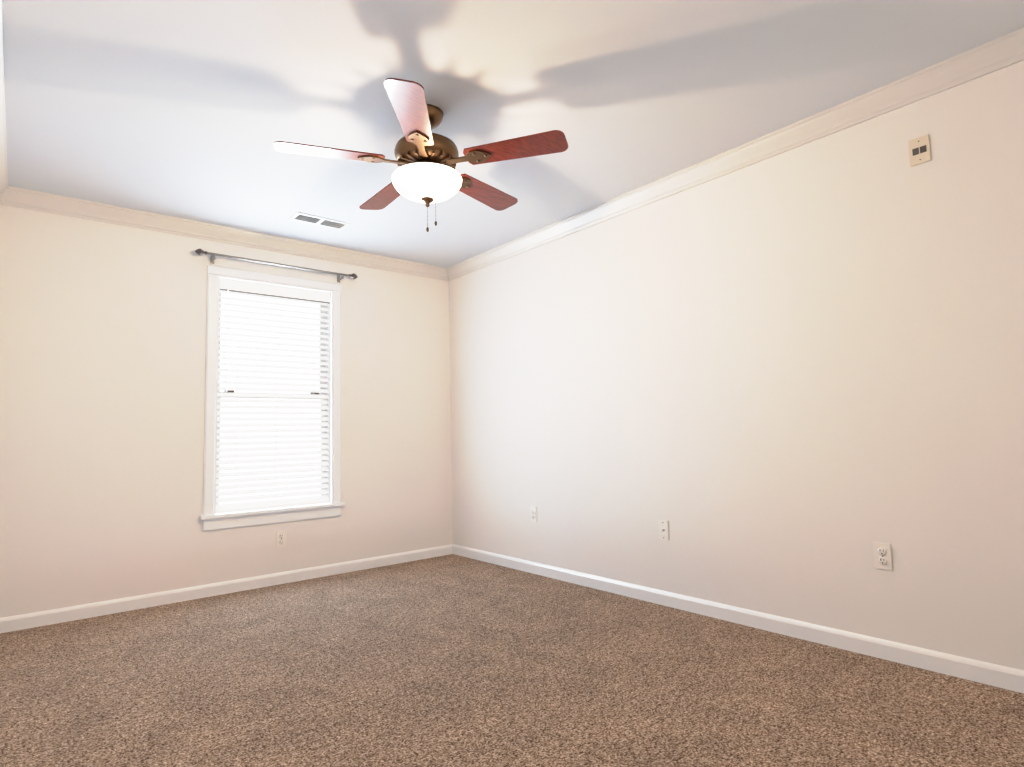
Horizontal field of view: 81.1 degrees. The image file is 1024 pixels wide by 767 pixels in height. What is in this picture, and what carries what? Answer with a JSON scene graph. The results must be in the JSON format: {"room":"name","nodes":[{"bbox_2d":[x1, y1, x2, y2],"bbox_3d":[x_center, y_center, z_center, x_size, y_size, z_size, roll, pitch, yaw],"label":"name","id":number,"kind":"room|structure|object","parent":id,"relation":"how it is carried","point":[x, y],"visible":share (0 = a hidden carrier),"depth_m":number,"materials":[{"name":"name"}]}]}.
{"room":"empty bedroom","nodes":[
{"label":"empty bedroom","id":0,"kind":"room"},
{"bbox_2d":[0,205,452,617],"bbox_3d":[-1.743,0.175,4.253,3.030,2.440,0.150,3,-6,-39],"label":"wall","id":1,"kind":"structure","parent":0,"point":[103,325],"depth_m":3.73,"materials":[{"name":"beige paint"}]},
{"bbox_2d":[0,186,448,280],"bbox_3d":[-1.705,-1.001,4.272,3.030,0.095,0.062,3,-6,-39],"label":"crown molding","id":2,"kind":"structure","parent":1,"relation":"attached to","point":[12,196],"depth_m":3.97,"materials":[{"name":"white paint"}]},
{"bbox_2d":[0,544,452,632],"bbox_3d":[-1.661,1.345,4.090,3.030,0.078,0.014,3,-6,-39],"label":"baseboard","id":3,"kind":"structure","parent":1,"relation":"attached to","point":[60,615],"depth_m":3.82,"materials":[{"name":"white wood"}]},
{"bbox_2d":[203,265,340,514],"bbox_3d":[-1.693,0.048,4.275,0.935,1.655,0.134,3,-6,-39],"label":"window","id":4,"kind":"structure","parent":1,"relation":"in","point":[214,273],"depth_m":4.07,"materials":[{"name":"white wood"}]},
{"bbox_2d":[216,293,326,504],"bbox_3d":[-1.725,0.090,4.311,0.785,1.580,0.052,3,-6,-39],"label":"sash","id":5,"kind":"object","parent":4,"relation":"attached to","point":[320,306],"depth_m":4.49,"materials":[{"name":"white wood"}]},
{"bbox_2d":[224,390,318,393],"bbox_3d":[-1.714,0.055,4.300,0.657,0.026,0.036,3,-6,-39],"label":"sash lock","id":6,"kind":"object","parent":5,"relation":"attached to","point":[224,390],"depth_m":4.11,"materials":[{"name":"black metal"}]},
{"bbox_2d":[216,278,329,512],"bbox_3d":[-1.678,0.083,4.255,0.773,1.574,0.077,3,-6,-39],"label":"window blinds","id":7,"kind":"object","parent":4,"relation":"attached to","point":[228,284],"visible":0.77,"depth_m":4.23,"materials":[{"name":"white plastic"}]},
{"bbox_2d":[220,289,329,303],"bbox_3d":[-1.682,-0.625,4.299,0.773,0.011,0.005,3,-6,-39],"label":"headrail","id":8,"kind":"object","parent":4,"relation":"attached to","point":[220,289],"depth_m":4.28,"materials":[{"name":"white plastic"}]},
{"bbox_2d":[199,502,344,530],"bbox_3d":[-1.657,0.920,4.183,0.975,0.100,0.145,3,-6,-39],"label":"window sill","id":9,"kind":"structure","parent":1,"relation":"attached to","point":[223,520],"depth_m":4.11,"materials":[{"name":"white wood"}]},
{"bbox_2d":[195,249,356,282],"bbox_3d":[-1.647,-0.830,4.278,1.138,0.069,0.099,3,-6,-39],"label":"curtain rod","id":10,"kind":"object","parent":1,"relation":"attached to","point":[213,256],"visible":1,"depth_m":4.19,"materials":[{"name":"grey metal"}]},
{"bbox_2d":[223,278,330,502],"bbox_3d":[-1.702,0.077,4.284,0.825,1.600,0.131,3,-6,-39],"label":"jamb","id":11,"kind":"object","parent":1,"relation":"attached to","point":[327,307],"depth_m":4.50,"materials":[{"name":"white wood"}]},
{"bbox_2d":[276,530,285,547],"bbox_3d":[-1.607,1.083,4.165,0.070,0.115,0.010,3,-6,-39],"label":"outlet","id":12,"kind":"object","parent":1,"relation":"attached to","point":[279,544],"visible":1,"depth_m":4.16,"materials":[{"name":"white plastic"}]},
{"bbox_2d":[0,554,1023,766],"bbox_3d":[-0.197,1.246,2.318,3.330,0.100,4.912,3,-6,-39],"label":"floor","id":13,"kind":"structure","parent":0,"point":[452,660],"depth_m":2.33,"materials":[{"name":"brown carpet"}]},
{"bbox_2d":[1,0,1023,267],"bbox_3d":[-0.261,-1.284,2.534,3.330,0.100,4.912,3,-6,-39],"label":"ceiling","id":14,"kind":"structure","parent":0,"point":[174,108],"depth_m":2.50,"materials":[{"name":"white paint"}]},
{"bbox_2d":[289,212,349,229],"bbox_3d":[-1.279,-1.080,3.987,0.360,0.008,0.150,3,-6,-39],"label":"ceiling vent","id":15,"kind":"object","parent":14,"relation":"attached to","point":[298,216],"depth_m":3.97,"materials":[{"name":"white metal"}]},
{"bbox_2d":[274,78,567,231],"bbox_3d":[-0.398,-0.933,2.702,1.229,0.564,1.192,3,-6,-39],"label":"ceiling fan","id":16,"kind":"object","parent":14,"relation":"hanging from","point":[427,160],"depth_m":2.56,"materials":[{"name":"brown wood"}]},
{"bbox_2d":[449,60,1023,670],"bbox_3d":[0.998,0.036,3.436,0.150,2.440,4.912,3,-6,-39],"label":"wall","id":17,"kind":"structure","parent":0,"point":[799,360],"depth_m":2.90,"materials":[{"name":"beige paint"}]},
{"bbox_2d":[530,505,536,521],"bbox_3d":[0.152,0.935,4.287,0.011,0.115,0.070,3,-6,-39],"label":"outlet","id":18,"kind":"object","parent":17,"relation":"attached to","point":[533,509],"visible":1,"depth_m":4.28,"materials":[{"name":"white plastic"}]},
{"bbox_2d":[658,519,668,540],"bbox_3d":[0.864,0.839,3.423,0.017,0.115,0.070,3,-6,-39],"label":"outlet","id":19,"kind":"object","parent":17,"relation":"attached to","point":[663,526],"visible":1,"depth_m":3.42,"materials":[{"name":"white plastic"}]},
{"bbox_2d":[447,27,1023,280],"bbox_3d":[0.886,-1.136,3.469,0.062,0.095,4.612,3,-6,-39],"label":"crown molding","id":20,"kind":"structure","parent":17,"relation":"attached to","point":[1004,51],"depth_m":2.90,"materials":[{"name":"white paint"}]},
{"bbox_2d":[453,544,1023,693],"bbox_3d":[0.964,1.209,3.284,0.014,0.078,4.612,3,-6,-39],"label":"baseboard","id":21,"kind":"structure","parent":17,"relation":"attached to","point":[1008,678],"depth_m":2.83,"materials":[{"name":"white wood"}]},
{"bbox_2d":[873,542,892,570],"bbox_3d":[1.585,0.739,2.558,0.011,0.115,0.070,3,-6,-39],"label":"outlet","id":22,"kind":"object","parent":17,"relation":"attached to","point":[882,551],"visible":1,"depth_m":2.55,"materials":[{"name":"white plastic"}]},
{"bbox_2d":[908,134,930,166],"bbox_3d":[1.708,-0.976,2.505,0.007,0.115,0.075,3,-6,-39],"label":"switch plate","id":23,"kind":"object","parent":17,"relation":"attached to","point":[919,148],"visible":1,"depth_m":2.50,"materials":[{"name":"beige plastic"}]},
{"label":"outside","id":24,"kind":"structure","parent":0,"visible":0},
{"bbox_2d":[219,293,319,503],"bbox_3d":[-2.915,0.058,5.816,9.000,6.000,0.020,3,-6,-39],"label":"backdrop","id":25,"kind":"structure","parent":24,"point":[222,294],"depth_m":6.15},
{"bbox_3d":[-1.456,-0.075,1.416,0.150,2.440,4.912,3,-6,-39],"label":"wall","id":26,"kind":"structure","parent":0,"visible":0},
{"bbox_2d":[0,0,7,194],"bbox_3d":[-1.403,-1.239,1.583,0.062,0.095,4.612,3,-6,-39],"label":"crown molding","id":27,"kind":"structure","parent":26,"relation":"attached to","point":[3,153],"depth_m":2.67,"materials":[{"name":"white paint"}]}
]}

